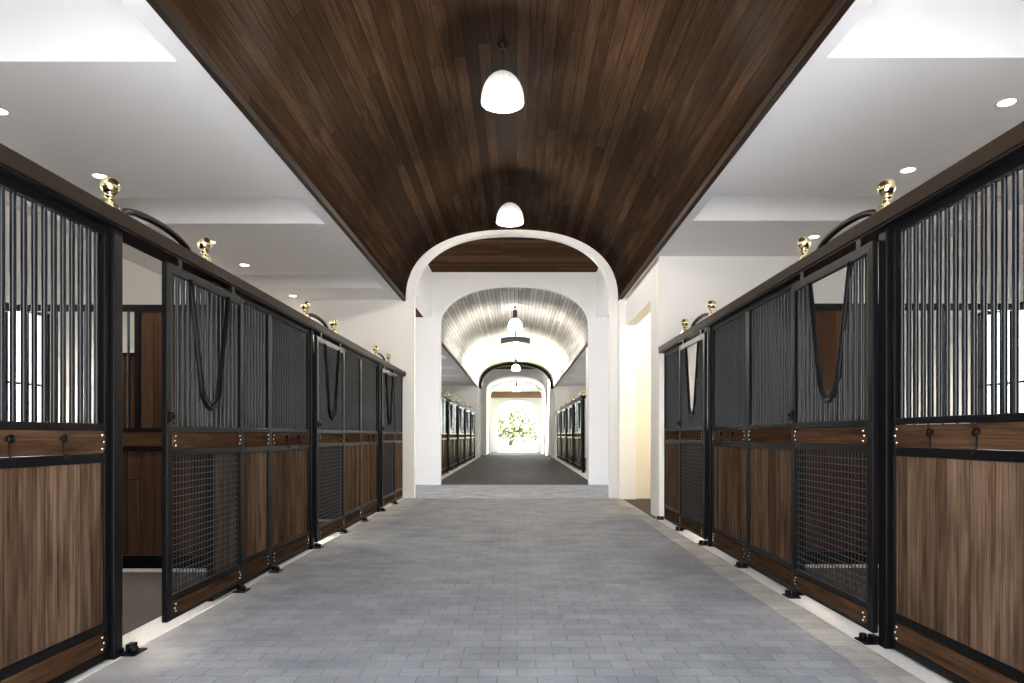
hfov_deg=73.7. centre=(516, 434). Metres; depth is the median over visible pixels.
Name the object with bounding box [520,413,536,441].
oak tree
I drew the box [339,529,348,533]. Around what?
guide
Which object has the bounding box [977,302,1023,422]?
window
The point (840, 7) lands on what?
trim
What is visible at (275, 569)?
guide
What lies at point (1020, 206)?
wall
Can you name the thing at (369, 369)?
panel
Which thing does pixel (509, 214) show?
pendant lamp
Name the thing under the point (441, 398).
grille
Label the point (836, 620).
trim
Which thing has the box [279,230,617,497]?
wall
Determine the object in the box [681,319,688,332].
brass finial
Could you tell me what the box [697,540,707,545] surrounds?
guide
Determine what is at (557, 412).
panel
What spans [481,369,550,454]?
wall
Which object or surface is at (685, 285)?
wall
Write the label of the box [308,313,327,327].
hoop
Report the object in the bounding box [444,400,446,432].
grille
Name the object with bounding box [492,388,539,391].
ceiling
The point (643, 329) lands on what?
wall
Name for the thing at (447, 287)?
wall
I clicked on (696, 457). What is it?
stall door
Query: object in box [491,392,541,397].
trim
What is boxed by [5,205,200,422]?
wall
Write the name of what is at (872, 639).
guide
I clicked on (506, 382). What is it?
wall
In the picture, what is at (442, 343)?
trim
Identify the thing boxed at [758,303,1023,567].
divider
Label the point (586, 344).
trim
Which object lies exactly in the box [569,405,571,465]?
panel
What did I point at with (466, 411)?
door
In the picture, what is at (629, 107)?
ceiling
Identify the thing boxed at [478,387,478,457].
wall pier
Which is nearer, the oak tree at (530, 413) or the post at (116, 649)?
the post at (116, 649)
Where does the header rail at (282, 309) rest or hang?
on the post at (311, 332)
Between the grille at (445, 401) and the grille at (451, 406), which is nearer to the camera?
the grille at (445, 401)
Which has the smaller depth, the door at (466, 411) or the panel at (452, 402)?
the panel at (452, 402)
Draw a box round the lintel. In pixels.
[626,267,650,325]
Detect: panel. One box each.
[0,172,108,682]
[206,280,269,600]
[270,309,308,569]
[337,345,360,531]
[361,356,377,519]
[390,371,402,502]
[441,397,443,475]
[444,398,447,474]
[450,402,454,470]
[455,404,456,468]
[460,406,462,465]
[463,408,464,463]
[466,409,468,461]
[469,411,470,460]
[471,412,473,459]
[474,413,474,457]
[557,412,557,457]
[558,411,559,458]
[561,410,562,460]
[567,406,568,463]
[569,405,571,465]
[574,402,575,467]
[576,400,580,469]
[664,343,686,529]
[712,306,747,565]
[748,277,805,594]
[890,152,1023,682]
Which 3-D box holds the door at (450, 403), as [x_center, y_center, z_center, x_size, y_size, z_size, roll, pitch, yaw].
[-2.213,0.043,22.880,0.038,2.275,1.206,0,0,0]
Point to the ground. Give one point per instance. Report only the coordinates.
(527, 446)
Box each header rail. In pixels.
[0,143,276,308]
[271,300,364,355]
[363,349,405,376]
[441,392,475,413]
[556,395,585,412]
[658,296,746,352]
[741,121,1023,305]
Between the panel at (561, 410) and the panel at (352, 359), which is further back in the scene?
the panel at (561, 410)
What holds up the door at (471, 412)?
hanging from the header rail at (443, 395)
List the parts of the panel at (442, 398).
plank panel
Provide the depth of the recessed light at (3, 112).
5.65 m
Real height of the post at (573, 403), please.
2.465 m
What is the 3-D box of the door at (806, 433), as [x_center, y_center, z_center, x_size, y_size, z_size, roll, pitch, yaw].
[2.107,-0.018,4.660,0.079,2.392,1.206,0,0,0]
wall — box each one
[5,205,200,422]
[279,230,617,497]
[416,265,431,316]
[416,272,607,484]
[441,386,477,457]
[479,363,553,456]
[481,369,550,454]
[487,394,488,453]
[489,381,544,452]
[491,383,541,451]
[545,393,545,453]
[554,387,554,456]
[555,386,585,457]
[596,268,607,316]
[618,298,635,498]
[636,312,650,498]
[656,256,908,516]
[909,204,1022,424]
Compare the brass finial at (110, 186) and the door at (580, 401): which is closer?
the brass finial at (110, 186)
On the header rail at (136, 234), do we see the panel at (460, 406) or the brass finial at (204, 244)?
the brass finial at (204, 244)
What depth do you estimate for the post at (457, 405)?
25.84 m
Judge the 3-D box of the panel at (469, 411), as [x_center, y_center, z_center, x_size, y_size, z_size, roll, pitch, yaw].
[-2.278,0.043,32.520,0.054,2.385,1.180,0,0,0]
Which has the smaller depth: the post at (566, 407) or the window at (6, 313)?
the window at (6, 313)
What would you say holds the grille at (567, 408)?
attached to the panel at (568, 406)
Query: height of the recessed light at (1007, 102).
0.006 m
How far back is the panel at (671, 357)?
9.58 m
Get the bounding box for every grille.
[441,398,442,432]
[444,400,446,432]
[450,405,452,432]
[455,405,456,432]
[567,408,568,432]
[574,404,575,431]
[578,402,580,431]
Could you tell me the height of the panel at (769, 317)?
2.449 m
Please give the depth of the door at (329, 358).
8.03 m
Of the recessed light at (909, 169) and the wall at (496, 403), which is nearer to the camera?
the recessed light at (909, 169)
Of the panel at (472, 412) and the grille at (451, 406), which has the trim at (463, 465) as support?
the panel at (472, 412)
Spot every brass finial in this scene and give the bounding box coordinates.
[100,177,121,210]
[197,237,212,262]
[301,301,310,317]
[329,319,337,333]
[372,345,378,356]
[386,354,390,363]
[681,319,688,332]
[707,300,715,316]
[796,236,810,261]
[876,178,896,211]
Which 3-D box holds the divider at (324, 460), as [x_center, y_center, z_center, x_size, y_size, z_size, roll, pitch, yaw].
[-4.135,0.030,9.890,3.550,2.440,0.050,0,0,0]
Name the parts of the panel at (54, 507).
plank panel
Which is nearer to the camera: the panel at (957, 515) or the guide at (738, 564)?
the panel at (957, 515)
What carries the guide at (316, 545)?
on the trim at (150, 631)
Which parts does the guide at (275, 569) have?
plate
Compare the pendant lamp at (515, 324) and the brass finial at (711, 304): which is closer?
the brass finial at (711, 304)
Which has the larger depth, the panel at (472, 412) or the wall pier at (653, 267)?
the panel at (472, 412)
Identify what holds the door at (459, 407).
hanging from the header rail at (443, 395)
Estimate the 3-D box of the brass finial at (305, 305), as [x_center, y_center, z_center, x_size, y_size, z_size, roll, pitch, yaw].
[-2.247,-1.333,7.250,0.100,0.181,0.100,0,0,0]
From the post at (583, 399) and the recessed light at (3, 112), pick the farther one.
the post at (583, 399)
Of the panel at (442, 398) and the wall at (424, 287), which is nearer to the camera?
the wall at (424, 287)
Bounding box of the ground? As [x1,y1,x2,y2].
[498,438,536,450]
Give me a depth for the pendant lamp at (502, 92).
7.04 m
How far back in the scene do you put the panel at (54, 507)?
3.33 m
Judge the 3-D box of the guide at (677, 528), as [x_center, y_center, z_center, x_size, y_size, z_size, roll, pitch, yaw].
[2.112,1.221,8.900,0.095,0.049,0.130,0,0,0]
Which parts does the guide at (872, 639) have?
plate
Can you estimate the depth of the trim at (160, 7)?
5.63 m
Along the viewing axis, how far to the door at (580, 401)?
22.91 m
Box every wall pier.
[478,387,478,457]
[586,346,587,476]
[651,261,655,516]
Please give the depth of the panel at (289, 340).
6.79 m
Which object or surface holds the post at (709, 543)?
on the trim at (836, 620)
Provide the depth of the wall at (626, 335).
13.28 m
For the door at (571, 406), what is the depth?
26.60 m
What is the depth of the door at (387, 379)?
11.57 m
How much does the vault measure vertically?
1.030 m
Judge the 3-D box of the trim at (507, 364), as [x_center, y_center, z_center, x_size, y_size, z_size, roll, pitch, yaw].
[-0.060,-3.320,38.445,4.180,1.440,0.130,0,0,0]
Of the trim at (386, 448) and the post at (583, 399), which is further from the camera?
the post at (583, 399)
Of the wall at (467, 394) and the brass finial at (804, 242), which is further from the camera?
the wall at (467, 394)
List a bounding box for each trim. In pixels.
[64,498,403,682]
[146,0,405,300]
[363,433,389,495]
[441,340,477,385]
[441,458,477,479]
[479,363,552,388]
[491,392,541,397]
[552,457,587,479]
[553,341,587,387]
[618,0,854,300]
[639,518,925,682]
[655,518,952,682]
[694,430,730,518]
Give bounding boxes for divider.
[0,305,252,571]
[123,353,335,520]
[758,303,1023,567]
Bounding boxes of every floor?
[77,455,878,682]
[487,451,545,454]
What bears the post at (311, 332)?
on the trim at (150, 631)
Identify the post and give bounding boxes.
[107,228,123,659]
[308,329,313,549]
[377,364,380,511]
[448,400,448,472]
[457,405,457,467]
[566,407,566,463]
[573,403,573,467]
[582,398,584,472]
[707,326,712,546]
[877,227,892,648]
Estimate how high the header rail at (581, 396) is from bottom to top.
0.094 m
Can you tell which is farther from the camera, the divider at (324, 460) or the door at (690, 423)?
the divider at (324, 460)
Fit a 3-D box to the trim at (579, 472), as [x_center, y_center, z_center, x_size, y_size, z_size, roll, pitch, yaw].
[2.170,1.308,27.810,0.400,0.124,21.380,0,0,0]
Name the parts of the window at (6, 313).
pane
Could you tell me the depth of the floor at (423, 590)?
4.92 m
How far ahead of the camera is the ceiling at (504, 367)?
41.26 m
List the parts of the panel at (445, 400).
plank panel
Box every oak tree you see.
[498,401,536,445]
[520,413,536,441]
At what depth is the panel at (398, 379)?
13.06 m
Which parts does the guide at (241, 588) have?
plate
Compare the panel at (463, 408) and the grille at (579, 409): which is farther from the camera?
the panel at (463, 408)
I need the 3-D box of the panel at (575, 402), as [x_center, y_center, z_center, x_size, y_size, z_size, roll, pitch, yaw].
[2.193,0.010,25.550,0.054,2.449,1.180,0,0,0]
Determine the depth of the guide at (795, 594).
5.22 m
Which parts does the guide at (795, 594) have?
plate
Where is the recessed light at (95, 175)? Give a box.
[91,173,107,178]
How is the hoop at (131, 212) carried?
on the header rail at (136, 234)
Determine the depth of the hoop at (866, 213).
4.54 m
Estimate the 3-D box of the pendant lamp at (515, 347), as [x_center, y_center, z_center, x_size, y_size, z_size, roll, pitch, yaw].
[-0.060,-3.750,27.600,0.452,0.760,0.452,0,0,0]
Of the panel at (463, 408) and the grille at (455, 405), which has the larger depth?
the panel at (463, 408)
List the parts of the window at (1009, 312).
pane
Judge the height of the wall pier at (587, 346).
3.920 m
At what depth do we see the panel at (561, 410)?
32.78 m
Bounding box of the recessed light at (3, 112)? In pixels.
[0,108,9,115]
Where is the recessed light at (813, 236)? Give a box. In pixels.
[809,235,819,238]
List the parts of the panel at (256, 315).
plank panel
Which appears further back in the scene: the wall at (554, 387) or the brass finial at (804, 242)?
the wall at (554, 387)
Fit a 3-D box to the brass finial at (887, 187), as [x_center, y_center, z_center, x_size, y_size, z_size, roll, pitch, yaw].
[2.162,-1.402,3.990,0.100,0.186,0.100,0,0,0]
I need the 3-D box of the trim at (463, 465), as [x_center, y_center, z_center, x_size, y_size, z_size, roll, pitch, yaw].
[-2.275,1.308,27.810,0.350,0.124,21.380,0,0,0]
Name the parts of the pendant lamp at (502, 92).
bulb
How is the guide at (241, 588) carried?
on the trim at (150, 631)
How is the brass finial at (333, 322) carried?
on the header rail at (282, 309)
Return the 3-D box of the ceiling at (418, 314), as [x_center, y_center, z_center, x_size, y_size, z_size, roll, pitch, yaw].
[-5.670,-2.990,15.425,6.660,0.080,3.350,0,0,0]
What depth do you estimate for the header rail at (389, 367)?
11.31 m
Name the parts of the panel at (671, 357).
plank panel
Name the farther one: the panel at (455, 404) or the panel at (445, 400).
the panel at (455, 404)
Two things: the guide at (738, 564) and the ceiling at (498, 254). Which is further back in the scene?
the ceiling at (498, 254)
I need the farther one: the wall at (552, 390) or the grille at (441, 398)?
the wall at (552, 390)
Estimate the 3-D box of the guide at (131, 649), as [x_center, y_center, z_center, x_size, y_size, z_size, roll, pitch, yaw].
[-2.197,1.222,3.905,0.095,0.048,0.130,0,0,0]
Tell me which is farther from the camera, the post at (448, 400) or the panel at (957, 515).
the post at (448, 400)
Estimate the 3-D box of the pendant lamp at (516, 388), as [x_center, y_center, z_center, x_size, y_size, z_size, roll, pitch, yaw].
[-0.030,-3.265,44.500,0.452,0.830,0.452,0,0,0]
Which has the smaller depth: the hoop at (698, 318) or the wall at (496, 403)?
the hoop at (698, 318)
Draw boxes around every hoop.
[122,208,190,249]
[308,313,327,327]
[691,313,708,326]
[817,209,876,248]
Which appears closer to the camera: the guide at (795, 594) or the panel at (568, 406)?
the guide at (795, 594)
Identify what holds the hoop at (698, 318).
on the header rail at (734, 306)
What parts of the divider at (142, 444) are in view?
plank panel, plank panel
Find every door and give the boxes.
[162,258,243,622]
[314,333,344,541]
[380,366,394,506]
[449,401,452,470]
[458,406,461,465]
[465,410,467,461]
[471,412,472,458]
[559,411,560,458]
[563,409,565,461]
[570,405,572,465]
[578,400,581,470]
[676,329,706,538]
[786,238,877,632]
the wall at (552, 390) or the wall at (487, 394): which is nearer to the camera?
the wall at (552, 390)
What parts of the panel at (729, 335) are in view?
plank panel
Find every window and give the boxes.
[5,302,49,421]
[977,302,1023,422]
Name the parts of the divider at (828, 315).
plank panel, plank panel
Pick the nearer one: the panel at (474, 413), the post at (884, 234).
the post at (884, 234)
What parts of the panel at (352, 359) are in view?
plank panel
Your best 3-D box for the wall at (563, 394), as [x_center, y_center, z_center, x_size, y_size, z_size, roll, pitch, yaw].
[3.965,-0.710,37.300,3.770,3.920,0.200,0,0,0]
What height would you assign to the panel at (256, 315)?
2.385 m
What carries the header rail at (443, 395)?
on the panel at (460, 406)
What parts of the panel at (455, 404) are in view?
plank panel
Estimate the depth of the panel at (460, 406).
28.25 m
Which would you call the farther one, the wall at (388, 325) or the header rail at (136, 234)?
the wall at (388, 325)
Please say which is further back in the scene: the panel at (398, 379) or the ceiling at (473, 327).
the ceiling at (473, 327)
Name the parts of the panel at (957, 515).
plank panel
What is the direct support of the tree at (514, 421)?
on the ground
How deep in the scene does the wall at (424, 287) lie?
16.07 m
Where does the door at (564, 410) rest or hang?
hanging from the header rail at (581, 396)
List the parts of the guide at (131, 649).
plate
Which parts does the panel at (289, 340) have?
plank panel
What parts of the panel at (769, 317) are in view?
plank panel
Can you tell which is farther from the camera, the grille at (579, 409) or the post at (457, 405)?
the post at (457, 405)
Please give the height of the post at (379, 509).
2.400 m
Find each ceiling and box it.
[0,0,1023,299]
[416,308,422,316]
[428,237,597,271]
[441,287,587,386]
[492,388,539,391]
[496,366,535,368]
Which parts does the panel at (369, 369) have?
plank panel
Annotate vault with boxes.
[487,376,545,394]
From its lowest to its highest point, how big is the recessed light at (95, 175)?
0.006 m
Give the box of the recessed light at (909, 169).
[899,167,916,173]
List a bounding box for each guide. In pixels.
[121,642,146,655]
[232,584,250,592]
[268,565,283,572]
[314,543,323,548]
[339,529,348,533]
[674,527,683,530]
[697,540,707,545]
[734,561,747,567]
[782,590,800,598]
[854,632,878,644]
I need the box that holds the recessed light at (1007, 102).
[994,98,1018,107]
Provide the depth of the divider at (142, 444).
6.24 m
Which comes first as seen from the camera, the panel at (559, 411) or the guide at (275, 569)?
the guide at (275, 569)
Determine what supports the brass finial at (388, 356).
on the header rail at (389, 367)
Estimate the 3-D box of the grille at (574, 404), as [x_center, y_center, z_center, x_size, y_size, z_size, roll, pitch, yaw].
[2.196,-0.629,25.550,0.021,1.089,1.048,0,0,0]
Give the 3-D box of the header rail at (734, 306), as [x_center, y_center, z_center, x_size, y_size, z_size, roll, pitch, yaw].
[2.195,-1.266,8.306,0.174,0.102,3.751,0,0,0]
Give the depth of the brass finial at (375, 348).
10.81 m
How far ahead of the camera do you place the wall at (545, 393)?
45.99 m
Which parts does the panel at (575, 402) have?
plank panel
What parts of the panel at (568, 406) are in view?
plank panel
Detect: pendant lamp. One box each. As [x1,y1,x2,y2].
[481,42,523,112]
[496,184,523,226]
[508,306,521,329]
[510,334,520,351]
[512,357,519,370]
[513,378,519,390]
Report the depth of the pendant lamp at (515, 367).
35.49 m
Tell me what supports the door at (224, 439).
hanging from the header rail at (136, 234)
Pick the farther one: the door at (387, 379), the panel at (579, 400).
the panel at (579, 400)
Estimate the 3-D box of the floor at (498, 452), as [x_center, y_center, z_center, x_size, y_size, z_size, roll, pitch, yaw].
[0.000,1.310,47.275,5.200,0.120,9.450,0,0,0]
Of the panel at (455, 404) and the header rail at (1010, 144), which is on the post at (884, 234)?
the header rail at (1010, 144)
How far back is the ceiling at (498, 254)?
15.69 m
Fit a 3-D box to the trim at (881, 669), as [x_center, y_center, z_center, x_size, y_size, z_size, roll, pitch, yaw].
[1.945,1.274,4.700,0.230,0.053,11.000,0,0,0]
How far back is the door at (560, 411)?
33.50 m
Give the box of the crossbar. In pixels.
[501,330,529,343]
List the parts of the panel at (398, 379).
plank panel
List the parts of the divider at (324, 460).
plank panel, plank panel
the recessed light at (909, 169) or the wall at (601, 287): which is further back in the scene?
the wall at (601, 287)
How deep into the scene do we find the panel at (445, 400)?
21.69 m
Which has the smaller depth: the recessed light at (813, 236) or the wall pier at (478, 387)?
the recessed light at (813, 236)
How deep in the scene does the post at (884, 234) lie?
3.98 m
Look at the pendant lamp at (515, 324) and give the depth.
21.49 m
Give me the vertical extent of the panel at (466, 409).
2.385 m
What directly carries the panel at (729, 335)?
on the trim at (836, 620)
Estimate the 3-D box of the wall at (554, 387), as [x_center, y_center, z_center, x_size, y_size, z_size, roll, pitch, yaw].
[2.180,-0.710,37.950,0.200,3.920,1.100,0,0,0]
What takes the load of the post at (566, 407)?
on the trim at (579, 472)

